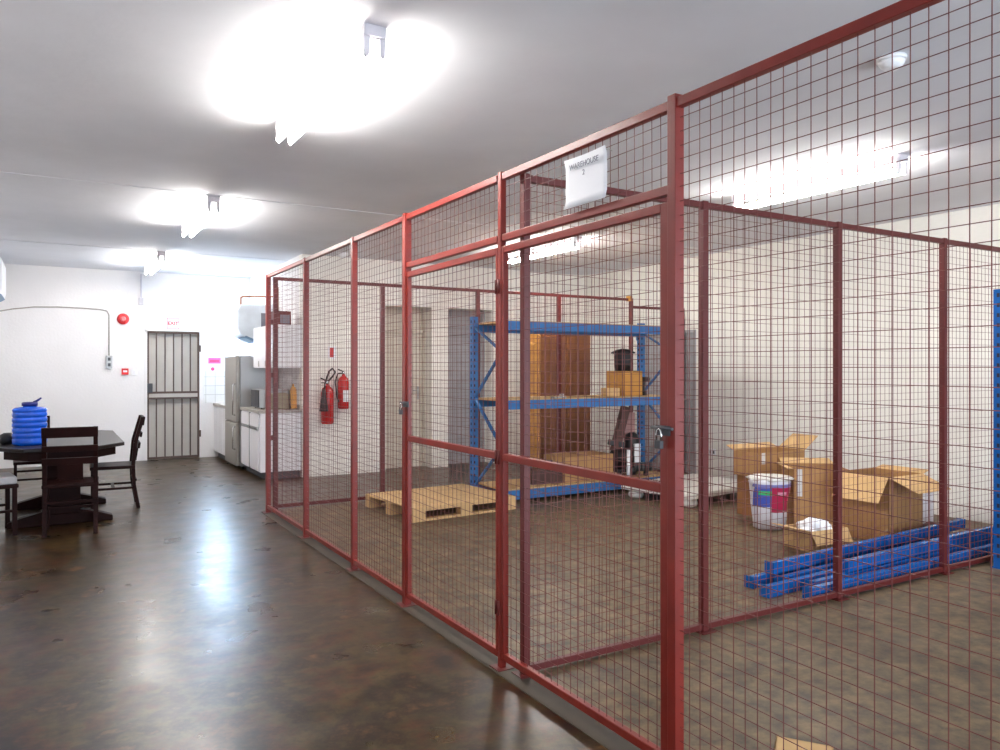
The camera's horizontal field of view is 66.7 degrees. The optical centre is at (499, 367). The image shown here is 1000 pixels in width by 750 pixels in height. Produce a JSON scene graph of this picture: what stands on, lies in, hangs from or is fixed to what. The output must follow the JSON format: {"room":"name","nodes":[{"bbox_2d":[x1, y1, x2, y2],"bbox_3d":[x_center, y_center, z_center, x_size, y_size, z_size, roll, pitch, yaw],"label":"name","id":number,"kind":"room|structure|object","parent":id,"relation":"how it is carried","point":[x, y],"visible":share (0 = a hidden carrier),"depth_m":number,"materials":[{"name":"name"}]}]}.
{"room":"warehouse storage room","nodes":[
{"label":"warehouse storage room","id":0,"kind":"room"},
{"bbox_2d":[0,264,249,468],"bbox_3d":[-5.975,-0.035,12.284,4.120,3.070,0.150,0,0,-31],"label":"wall","id":1,"kind":"structure","parent":0,"point":[57,356],"depth_m":11.93,"materials":[{"name":"white paint"}]},
{"bbox_2d":[0,306,109,355],"bbox_3d":[-6.944,-0.561,11.610,1.748,0.773,0.017,0,0,-31],"label":"cable","id":2,"kind":"object","parent":1,"relation":"attached to","point":[32,306],"visible":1,"depth_m":11.85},
{"bbox_2d":[106,356,111,367],"bbox_3d":[-6.190,-0.095,12.035,0.090,0.200,0.060,0,0,-31],"label":"switch","id":3,"kind":"object","parent":1,"relation":"attached to","point":[108,358],"visible":1,"depth_m":12.01,"materials":[{"name":"plastic"}]},
{"bbox_2d":[117,313,128,323],"bbox_3d":[-6.014,-0.784,12.130,0.176,0.176,0.075,0,0,-31],"label":"fire alarm","id":4,"kind":"object","parent":1,"relation":"attached to","point":[122,318],"visible":1,"depth_m":12.11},
{"bbox_2d":[122,368,128,374],"bbox_3d":[-5.998,0.056,12.159,0.100,0.100,0.043,0,0,-31],"label":"fire alarm call point","id":5,"kind":"object","parent":1,"relation":"attached to","point":[125,371],"visible":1,"depth_m":12.15,"materials":[{"name":"red plastic"}]},
{"bbox_2d":[131,370,136,374],"bbox_3d":[-5.891,0.072,12.235,0.090,0.090,0.020,0,0,-31],"label":"light switch","id":6,"kind":"object","parent":1,"relation":"attached to","point":[133,372],"visible":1,"depth_m":12.23,"materials":[{"name":"white plastic"}]},
{"bbox_2d":[139,274,143,304],"bbox_3d":[-5.800,-1.270,12.282,0.070,0.501,0.032,0,0,-31],"label":"cable conduit","id":7,"kind":"object","parent":1,"relation":"attached to","point":[141,300],"visible":1,"depth_m":12.27,"materials":[{"name":"white plastic"}]},
{"bbox_2d":[144,328,201,460],"bbox_3d":[-5.413,0.427,12.591,0.880,2.145,0.135,0,0,-31],"label":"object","id":8,"kind":"structure","parent":1,"relation":"in","point":[152,336],"depth_m":12.61,"materials":[{"name":"grey metal"}]},
{"bbox_2d":[147,331,200,459],"bbox_3d":[-5.383,0.445,12.553,0.828,2.090,0.070,0,0,-31],"label":"security gate","id":9,"kind":"object","parent":8,"relation":"attached to","point":[164,394],"visible":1,"depth_m":12.55,"materials":[{"name":"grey metal"}]},
{"bbox_2d":[167,318,178,328],"bbox_3d":[-5.393,-0.734,12.535,0.190,0.180,0.010,0,0,-31],"label":"exit sign","id":10,"kind":"object","parent":1,"relation":"attached to","point":[172,323],"visible":1,"depth_m":12.53,"materials":[{"name":"white plastic"}]},
{"bbox_2d":[204,371,224,402],"bbox_3d":[-4.658,0.320,12.972,0.748,0.540,0.006,0,0,-31],"label":"backsplash","id":11,"kind":"structure","parent":1,"relation":"attached to","point":[214,381],"depth_m":12.87,"materials":[{"name":"white tile"}]},
{"bbox_2d":[208,358,220,370],"bbox_3d":[-4.832,-0.039,12.866,0.200,0.270,0.007,0,0,-31],"label":"notice","id":12,"kind":"object","parent":1,"relation":"attached to","point":[214,364],"visible":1,"depth_m":12.87,"materials":[{"name":"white paper"}]},
{"bbox_2d":[250,256,298,408],"bbox_3d":[-3.498,-0.035,11.896,0.150,3.070,3.040,0,0,-31],"label":"wall","id":13,"kind":"structure","parent":0,"point":[257,282],"depth_m":11.23,"materials":[{"name":"white paint"}]},
{"bbox_2d":[228,296,272,342],"bbox_3d":[-3.787,-0.800,11.648,0.600,0.840,0.793,0,0,-31],"label":"water heater","id":14,"kind":"object","parent":13,"relation":"attached to","point":[242,318],"visible":0.57,"depth_m":11.32,"materials":[{"name":"grey"}]},
{"bbox_2d":[254,324,301,367],"bbox_3d":[-3.187,-0.295,10.831,0.396,0.590,1.150,0,0,-31],"label":"upper cabinet","id":15,"kind":"object","parent":13,"relation":"attached to","point":[259,333],"visible":0.53,"depth_m":10.40,"materials":[{"name":"white wood"}]},
{"bbox_2d":[271,311,290,324],"bbox_3d":[-3.036,-0.685,10.506,0.210,0.190,0.242,0,0,-36],"label":"carton","id":16,"kind":"object","parent":15,"relation":"on","point":[282,313],"visible":0.4,"depth_m":10.43,"materials":[{"name":"cardboard"}]},
{"bbox_2d":[299,254,583,476],"bbox_3d":[-0.683,-0.035,11.882,4.980,3.070,0.450,0,0,-31],"label":"wall","id":17,"kind":"structure","parent":0,"point":[371,344],"depth_m":10.98,"materials":[{"name":"white paint"}]},
{"bbox_2d":[319,368,335,423],"bbox_3d":[-2.407,0.381,10.437,0.214,0.777,0.285,0,0,24],"label":"fire extinguisher","id":18,"kind":"object","parent":17,"relation":"attached to","point":[325,389],"visible":0.85,"depth_m":10.41,"materials":[{"name":"red metal"}]},
{"bbox_2d":[328,346,335,358],"bbox_3d":[-2.349,-0.217,10.631,0.120,0.170,0.007,0,0,-31],"label":"fire sign","id":19,"kind":"object","parent":17,"relation":"attached to","point":[331,349],"visible":1,"depth_m":10.62,"materials":[{"name":"red plastic"}]},
{"bbox_2d":[334,369,347,408],"bbox_3d":[-2.219,0.290,10.607,0.216,0.560,0.180,0,0,-31],"label":"fire extinguisher","id":20,"kind":"object","parent":17,"relation":"attached to","point":[342,402],"visible":0.8,"depth_m":10.55,"materials":[{"name":"red metal"}]},
{"bbox_2d":[386,307,425,467],"bbox_3d":[-1.486,0.295,11.471,0.740,2.410,0.120,0,0,-31],"label":"door","id":21,"kind":"structure","parent":17,"relation":"in","point":[415,325],"depth_m":11.57,"materials":[{"name":"beige paint"}]},
{"bbox_2d":[449,310,484,463],"bbox_3d":[-0.604,0.295,11.993,0.770,2.410,0.120,0,0,-31],"label":"door","id":22,"kind":"structure","parent":17,"relation":"in","point":[462,351],"depth_m":12.00,"materials":[{"name":"grey paint"}]},
{"bbox_2d":[0,0,999,277],"bbox_3d":[0.393,-1.635,6.064,9.150,0.151,17.440,0,0,-31],"label":"ceiling","id":23,"kind":"structure","parent":0,"point":[120,119],"depth_m":4.82,"materials":[{"name":"white paint"}]},
{"bbox_2d":[144,251,165,274],"bbox_3d":[-4.941,-1.484,10.869,0.110,0.150,1.600,0,0,-31],"label":"lamp","id":24,"kind":"object","parent":23,"relation":"attached to","point":[155,260],"visible":1,"depth_m":10.63,"materials":[{"name":"white plastic"}]},
{"bbox_2d":[182,195,219,237],"bbox_3d":[-3.006,-1.489,7.598,0.110,0.150,1.600,0,0,-31],"label":"lamp","id":25,"kind":"object","parent":23,"relation":"attached to","point":[211,201],"visible":1,"depth_m":7.38,"materials":[{"name":"white plastic"}]},
{"bbox_2d":[275,23,386,145],"bbox_3d":[-0.975,-1.495,4.163,0.110,0.150,1.600,0,0,-31],"label":"lamp","id":26,"kind":"object","parent":23,"relation":"attached to","point":[371,34],"visible":1,"depth_m":3.91,"materials":[{"name":"white plastic"}]},
{"bbox_2d":[339,252,347,257],"bbox_3d":[-2.130,-1.534,10.358,0.140,0.060,0.140,0,0,-31],"label":"smoke detector","id":27,"kind":"object","parent":23,"relation":"attached to","point":[342,255],"visible":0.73,"depth_m":10.31,"materials":[{"name":"white plastic"}]},
{"bbox_2d":[508,236,581,263],"bbox_3d":[0.523,-1.489,9.685,0.110,0.150,1.600,0,0,-31],"label":"lamp","id":28,"kind":"object","parent":23,"relation":"attached to","point":[573,239],"visible":0.55,"depth_m":9.50,"materials":[{"name":"white plastic"}]},
{"bbox_2d":[731,153,908,208],"bbox_3d":[2.554,-1.495,6.250,0.110,0.150,1.600,0,0,-31],"label":"lamp","id":29,"kind":"object","parent":23,"relation":"attached to","point":[899,156],"visible":0.87,"depth_m":6.08,"materials":[{"name":"white plastic"}]},
{"bbox_2d":[876,52,906,71],"bbox_3d":[1.980,-1.540,3.843,0.140,0.060,0.140,0,0,-31],"label":"smoke detector","id":30,"kind":"object","parent":23,"relation":"attached to","point":[884,63],"visible":0.92,"depth_m":3.80,"materials":[{"name":"white plastic"}]},
{"bbox_2d":[0,456,999,749],"bbox_3d":[0.393,1.550,6.064,9.150,0.100,17.440,0,0,-31],"label":"floor","id":31,"kind":"structure","parent":0,"point":[191,618],"depth_m":4.33,"materials":[{"name":"concrete"}]},
{"bbox_2d":[0,472,18,535],"bbox_3d":[-4.663,1.014,6.818,0.527,0.978,0.450,0,0,-41],"label":"dining chair","id":32,"kind":"object","parent":31,"relation":"on","point":[8,480],"visible":0.96,"depth_m":6.81,"materials":[{"name":"brown wood"}]},
{"bbox_2d":[13,416,49,480],"bbox_3d":[-5.452,1.038,8.862,0.378,0.929,0.527,0,0,-33],"label":"dining chair","id":33,"kind":"object","parent":31,"relation":"on","point":[15,463],"visible":0.22,"depth_m":8.73,"materials":[{"name":"brown wood"}]},
{"bbox_2d":[0,430,123,528],"bbox_3d":[-4.545,1.115,7.861,1.080,0.770,2.040,0,0,-31],"label":"dining table","id":34,"kind":"object","parent":31,"relation":"on","point":[108,440],"visible":0.56,"depth_m":7.28,"materials":[{"name":"brown wood"}]},
{"bbox_2d":[0,433,11,443],"bbox_3d":[-4.749,0.677,7.322,0.140,0.105,0.140,0,0,-31],"label":"sugar pot","id":35,"kind":"object","parent":34,"relation":"on","point":[5,438],"visible":0.73,"depth_m":7.27,"materials":[{"name":"black ceramic"}]},
{"bbox_2d":[12,397,47,445],"bbox_3d":[-4.473,0.504,7.230,0.291,0.451,0.278,0,0,-43],"label":"container","id":36,"kind":"object","parent":34,"relation":"on","point":[28,420],"visible":0.87,"depth_m":7.12,"materials":[{"name":"blue plastic"}]},
{"bbox_2d":[41,426,98,537],"bbox_3d":[-3.936,1.014,6.974,0.450,0.978,0.527,0,0,-28],"label":"dining chair","id":37,"kind":"object","parent":31,"relation":"on","point":[69,470],"visible":1,"depth_m":6.80,"materials":[{"name":"brown wood"}]},
{"bbox_2d":[90,415,144,508],"bbox_3d":[-4.156,1.014,8.252,0.527,0.978,0.450,0,0,-29],"label":"dining chair","id":38,"kind":"object","parent":31,"relation":"on","point":[135,443],"visible":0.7,"depth_m":8.14,"materials":[{"name":"brown wood"}]},
{"bbox_2d":[214,406,229,462],"bbox_3d":[-4.307,1.065,12.530,0.588,0.870,1.115,0,0,-31],"label":"base cabinet","id":39,"kind":"object","parent":31,"relation":"on","point":[219,412],"visible":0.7,"depth_m":12.42,"materials":[{"name":"white wood"}]},
{"bbox_2d":[213,403,224,407],"bbox_3d":[-4.309,0.610,12.525,0.603,0.040,1.128,0,0,-31],"label":"countertop","id":40,"kind":"structure","parent":39,"relation":"on","point":[214,404],"depth_m":12.43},
{"bbox_2d":[225,356,272,468],"bbox_3d":[-3.831,0.660,11.641,0.664,1.680,0.820,0,0,-31],"label":"refrigerator","id":41,"kind":"object","parent":31,"relation":"on","point":[241,376],"visible":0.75,"depth_m":11.25,"materials":[{"name":"silver metal"}]},
{"bbox_2d":[241,410,300,479],"bbox_3d":[-3.267,1.055,10.784,0.576,0.890,1.150,0,0,-31],"label":"base cabinet","id":42,"kind":"object","parent":31,"relation":"on","point":[253,424],"visible":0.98,"depth_m":10.36,"materials":[{"name":"white wood"}]},
{"bbox_2d":[240,407,301,413],"bbox_3d":[-3.266,0.590,10.781,0.583,0.040,1.175,0,0,-31],"label":"countertop","id":43,"kind":"structure","parent":42,"relation":"on","point":[249,409],"depth_m":10.41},
{"bbox_2d":[251,389,287,408],"bbox_3d":[-3.281,0.435,10.816,0.416,0.270,0.440,0,0,-31],"label":"microwave oven","id":44,"kind":"object","parent":43,"relation":"on","point":[257,395],"visible":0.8,"depth_m":10.61,"materials":[{"name":"silver metal"}]},
{"bbox_2d":[271,393,288,409],"bbox_3d":[-3.073,0.460,10.521,0.260,0.220,0.200,0,0,-31],"label":"carton","id":45,"kind":"object","parent":43,"relation":"on","point":[287,394],"visible":0.47,"depth_m":10.45,"materials":[{"name":"brown cardboard"}]},
{"bbox_2d":[290,384,296,408],"bbox_3d":[-2.845,0.389,10.467,0.080,0.340,0.059,0,0,-31],"label":"bottle","id":46,"kind":"object","parent":43,"relation":"on","point":[293,384],"visible":0.58,"depth_m":10.45,"materials":[{"name":"orange plastic"}]},
{"bbox_2d":[366,484,515,522],"bbox_3d":[-0.643,1.429,8.144,1.240,0.142,1.050,0,0,-36],"label":"wooden pallet","id":47,"kind":"object","parent":31,"relation":"on","point":[461,495],"visible":0.76,"depth_m":7.91,"materials":[{"name":"brown wood"}]},
{"bbox_2d":[262,512,640,749],"bbox_3d":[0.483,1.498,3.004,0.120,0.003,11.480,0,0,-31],"label":"concrete curb","id":48,"kind":"structure","parent":31,"relation":"on","point":[586,724],"depth_m":3.92,"materials":[{"name":"grey concrete"}]},
{"bbox_2d":[271,277,685,512],"bbox_3d":[0.117,0.260,9.387,5.888,2.480,0.105,0,0,-31],"label":"fence","id":49,"kind":"object","parent":31,"relation":"on","point":[382,289],"visible":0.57,"depth_m":8.52,"materials":[{"name":"red metal"}]},
{"bbox_2d":[530,334,589,459],"bbox_3d":[0.810,0.475,10.712,0.860,2.050,0.465,0,0,-31],"label":"tall cabinet","id":50,"kind":"object","parent":31,"relation":"on","point":[545,350],"visible":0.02,"depth_m":10.44,"materials":[{"name":"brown wood"}]},
{"bbox_2d":[470,317,660,499],"bbox_3d":[0.965,0.455,9.311,2.670,2.110,0.753,0,0,-31],"label":"storage rack","id":51,"kind":"object","parent":31,"relation":"on","point":[514,325],"visible":0.34,"depth_m":8.94,"materials":[{"name":"blue metal"}]},
{"bbox_2d":[530,460,561,484],"bbox_3d":[0.494,1.218,8.947,0.399,0.259,0.260,0,0,-25],"label":"box","id":52,"kind":"object","parent":51,"relation":"on","point":[547,477],"visible":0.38,"depth_m":8.82,"materials":[{"name":"brown cardboard"}]},
{"bbox_2d":[544,451,612,482],"bbox_3d":[0.959,1.198,9.281,0.750,0.300,0.420,0,0,-34],"label":"carton","id":53,"kind":"object","parent":51,"relation":"on","point":[553,456],"visible":0.44,"depth_m":9.13,"materials":[{"name":"cardboard"}]},
{"bbox_2d":[601,388,619,395],"bbox_3d":[1.370,0.298,9.431,0.180,0.100,0.160,0,0,-19],"label":"carton","id":54,"kind":"object","parent":51,"relation":"on","point":[617,390],"visible":0.68,"depth_m":9.36,"materials":[{"name":"cardboard"}]},
{"bbox_2d":[607,371,641,395],"bbox_3d":[1.579,0.193,9.647,0.340,0.310,0.300,0,0,-39],"label":"carton","id":55,"kind":"object","parent":51,"relation":"on","point":[630,378],"visible":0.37,"depth_m":9.52,"materials":[{"name":"brown cardboard"}]},
{"bbox_2d":[611,349,634,370],"bbox_3d":[1.562,-0.104,9.637,0.310,0.280,0.310,0,0,-31],"label":"plastic tub","id":56,"kind":"object","parent":55,"relation":"on","point":[618,353],"visible":0.88,"depth_m":9.54,"materials":[{"name":"black plastic"}]},
{"bbox_2d":[627,450,629,474],"bbox_3d":[1.572,1.174,9.306,0.042,0.352,0.072,0,0,14],"label":"tube","id":57,"kind":"object","parent":51,"relation":"on","point":[628,451],"visible":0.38,"depth_m":9.29,"materials":[{"name":"plastic"}]},
{"bbox_2d":[607,406,651,475],"bbox_3d":[1.605,0.912,9.580,0.512,0.871,0.430,0,0,-21],"label":"machine","id":58,"kind":"object","parent":51,"relation":"on","point":[631,443],"visible":0.73,"depth_m":9.52,"materials":[{"name":"black metal"}]},
{"bbox_2d":[642,377,650,394],"bbox_3d":[1.893,0.231,9.833,0.070,0.234,0.360,0,0,29],"label":"drill","id":59,"kind":"object","parent":51,"relation":"on","point":[644,379],"visible":0.65,"depth_m":9.71,"materials":[{"name":"black plastic"}]},
{"bbox_2d":[262,0,999,749],"bbox_3d":[0.041,0.258,3.752,0.110,2.485,9.728,0,0,-31],"label":"fence","id":60,"kind":"object","parent":31,"relation":"on","point":[673,108],"visible":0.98,"depth_m":2.72,"materials":[{"name":"red metal"}]},
{"bbox_2d":[399,248,497,656],"bbox_3d":[-0.309,0.422,4.318,0.057,2.055,1.192,0,0,-31],"label":"gate","id":61,"kind":"object","parent":60,"relation":"attached to","point":[425,605],"visible":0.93,"depth_m":4.44,"materials":[{"name":"red metal"}]},
{"bbox_2d":[399,403,402,414],"bbox_3d":[-0.624,0.254,4.778,0.018,0.075,0.033,0,0,-31],"label":"padlock","id":62,"kind":"object","parent":61,"relation":"hanging from","point":[401,410],"visible":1,"depth_m":4.77,"materials":[{"name":"grey metal"}]},
{"bbox_2d":[497,202,673,749],"bbox_3d":[0.318,0.422,3.256,0.057,2.055,1.242,0,0,-31],"label":"gate","id":63,"kind":"object","parent":60,"relation":"attached to","point":[636,739],"visible":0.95,"depth_m":3.21,"materials":[{"name":"red metal"}]},
{"bbox_2d":[654,428,662,448],"bbox_3d":[0.575,0.254,2.751,0.018,0.075,0.033,0,0,-31],"label":"padlock","id":64,"kind":"object","parent":63,"relation":"attached to","point":[658,444],"visible":1,"depth_m":2.74,"materials":[{"name":"grey metal"}]},
{"bbox_2d":[564,145,611,209],"bbox_3d":[0.366,-0.785,3.161,0.047,0.210,0.280,0,0,-31],"label":"paper sign","id":65,"kind":"object","parent":60,"relation":"attached to","point":[586,174],"visible":1,"depth_m":3.14,"materials":[{"name":"paper"}]},
{"bbox_2d":[621,474,736,507],"bbox_3d":[2.246,1.423,8.890,1.350,0.155,1.000,0,0,-39],"label":"stack","id":66,"kind":"object","parent":31,"relation":"on","point":[722,481],"visible":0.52,"depth_m":8.65,"materials":[{"name":"white plastic"}]},
{"bbox_2d":[737,475,751,515],"bbox_3d":[2.781,1.300,7.871,0.600,0.400,0.302,0,0,-33],"label":"carton","id":67,"kind":"object","parent":31,"relation":"on","point":[741,493],"visible":0.24,"depth_m":7.78,"materials":[{"name":"brown cardboard"}]},
{"bbox_2d":[726,433,817,475],"bbox_3d":[2.855,0.904,7.966,0.893,0.388,0.455,0,0,-30],"label":"carton","id":68,"kind":"object","parent":67,"relation":"on","point":[739,452],"visible":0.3,"depth_m":7.80,"materials":[{"name":"cardboard"}]},
{"bbox_2d":[512,173,999,678],"bbox_3d":[2.607,0.275,5.190,5.870,2.450,0.102,0,0,-31],"label":"fence","id":69,"kind":"object","parent":31,"relation":"on","point":[703,531],"visible":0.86,"depth_m":4.57,"materials":[{"name":"red metal"}]},
{"bbox_2d":[746,473,793,530],"bbox_3d":[2.520,1.252,7.101,0.425,0.495,0.347,0,0,2],"label":"bucket","id":70,"kind":"object","parent":31,"relation":"on","point":[764,483],"visible":0.67,"depth_m":6.99,"materials":[{"name":"white plastic"}]},
{"bbox_2d":[759,568,842,598],"bbox_3d":[2.859,1.460,5.712,2.700,0.081,0.078,0,0,-33],"label":"beam","id":71,"kind":"structure","parent":31,"relation":"on","point":[793,584],"depth_m":5.06,"materials":[{"name":"blue metal"}]},
{"bbox_2d":[774,736,832,749],"bbox_3d":[1.089,1.450,2.735,0.200,0.100,0.260,0,0,24],"label":"carton","id":72,"kind":"object","parent":31,"relation":"on","point":[778,745],"visible":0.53,"depth_m":2.82,"materials":[{"name":"cardboard"}]},
{"bbox_2d":[772,523,852,551],"bbox_3d":[2.589,1.396,6.327,0.576,0.208,0.360,0,0,-25],"label":"carton","id":73,"kind":"object","parent":31,"relation":"on","point":[816,540],"visible":0.51,"depth_m":6.24,"materials":[{"name":"cardboard"}]},
{"bbox_2d":[796,517,831,531],"bbox_3d":[2.613,1.337,6.390,0.318,0.172,0.315,0,0,-12],"label":"crumpled paper","id":74,"kind":"object","parent":73,"relation":"in","point":[818,524],"visible":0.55,"depth_m":6.31,"materials":[{"name":"white paper"}]},
{"bbox_2d":[778,457,847,524],"bbox_3d":[2.988,1.201,7.339,0.550,0.598,0.618,0,0,7],"label":"carton","id":75,"kind":"object","parent":31,"relation":"on","point":[816,462],"visible":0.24,"depth_m":7.05,"materials":[{"name":"cardboard"}]},
{"bbox_2d":[744,532,949,588],"bbox_3d":[2.813,1.460,5.944,2.700,0.081,0.076,0,0,-34],"label":"beam","id":76,"kind":"structure","parent":31,"relation":"on","point":[750,578],"depth_m":5.35,"materials":[{"name":"blue metal"}]},
{"bbox_2d":[764,518,964,573],"bbox_3d":[2.977,1.377,6.001,2.700,0.081,0.078,0,0,-34],"label":"beam","id":77,"kind":"structure","parent":76,"relation":"on","point":[849,549],"depth_m":5.80,"materials":[{"name":"blue metal"}]},
{"bbox_2d":[774,528,972,581],"bbox_3d":[3.024,1.460,5.942,2.700,0.081,0.078,0,0,-34],"label":"beam","id":78,"kind":"structure","parent":31,"relation":"on","point":[814,570],"depth_m":5.33,"materials":[{"name":"blue metal"}]},
{"bbox_2d":[832,464,950,539],"bbox_3d":[3.452,1.202,6.659,0.755,0.595,0.710,0,0,-31],"label":"carton","id":79,"kind":"object","parent":31,"relation":"on","point":[923,486],"visible":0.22,"depth_m":6.59,"materials":[{"name":"cardboard"}]},
{"bbox_2d":[802,543,992,597],"bbox_3d":[3.162,1.460,5.644,2.750,0.081,0.078,0,0,-32],"label":"beam","id":80,"kind":"structure","parent":31,"relation":"on","point":[957,554],"depth_m":5.37,"materials":[{"name":"blue metal"}]},
{"bbox_2d":[805,536,992,586],"bbox_3d":[3.203,1.460,5.800,2.700,0.081,0.078,0,0,-33],"label":"beam","id":81,"kind":"structure","parent":31,"relation":"on","point":[985,542],"depth_m":5.63,"materials":[{"name":"blue metal"}]},
{"bbox_2d":[842,525,992,572],"bbox_3d":[3.519,1.377,6.030,2.700,0.081,0.078,0,0,-33],"label":"beam","id":82,"kind":"structure","parent":81,"relation":"on","point":[845,565],"depth_m":5.71,"materials":[{"name":"blue metal"}]},
{"bbox_2d":[923,492,932,523],"bbox_3d":[3.940,1.350,7.384,0.400,0.300,0.360,0,0,-41],"label":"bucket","id":83,"kind":"object","parent":31,"relation":"on","point":[925,506],"visible":0.03,"depth_m":7.28,"materials":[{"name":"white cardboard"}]},
{"bbox_2d":[990,289,999,568],"bbox_3d":[4.614,0.455,5.753,1.630,2.090,0.883,0,0,-31],"label":"storage rack","id":84,"kind":"object","parent":31,"relation":"on","point":[996,292],"visible":0.95,"depth_m":5.69,"materials":[{"name":"blue metal"}]},
{"bbox_2d":[585,204,999,523],"bbox_3d":[5.073,-0.035,6.892,0.150,3.070,14.000,0,0,-31],"label":"wall","id":85,"kind":"structure","parent":0,"point":[979,232],"depth_m":8.66,"materials":[{"name":"white paint"}]},
{"bbox_2d":[645,330,695,473],"bbox_3d":[2.507,0.480,11.143,0.140,2.040,1.070,0,0,-31],"label":"door","id":86,"kind":"structure","parent":85,"relation":"in","point":[692,332],"depth_m":10.89,"materials":[{"name":"grey paint"}]},
{"bbox_3d":[-3.438,-0.035,3.799,0.150,3.070,17.340,0,0,-31],"label":"wall","id":87,"kind":"structure","parent":0,"visible":0},
{"bbox_2d":[0,258,5,301],"bbox_3d":[-6.981,-1.202,10.335,0.400,0.556,1.000,0,0,-31],"label":"air conditioner","id":88,"kind":"object","parent":87,"relation":"attached to","point":[2,266],"visible":1,"depth_m":10.29,"materials":[{"name":"white plastic"}]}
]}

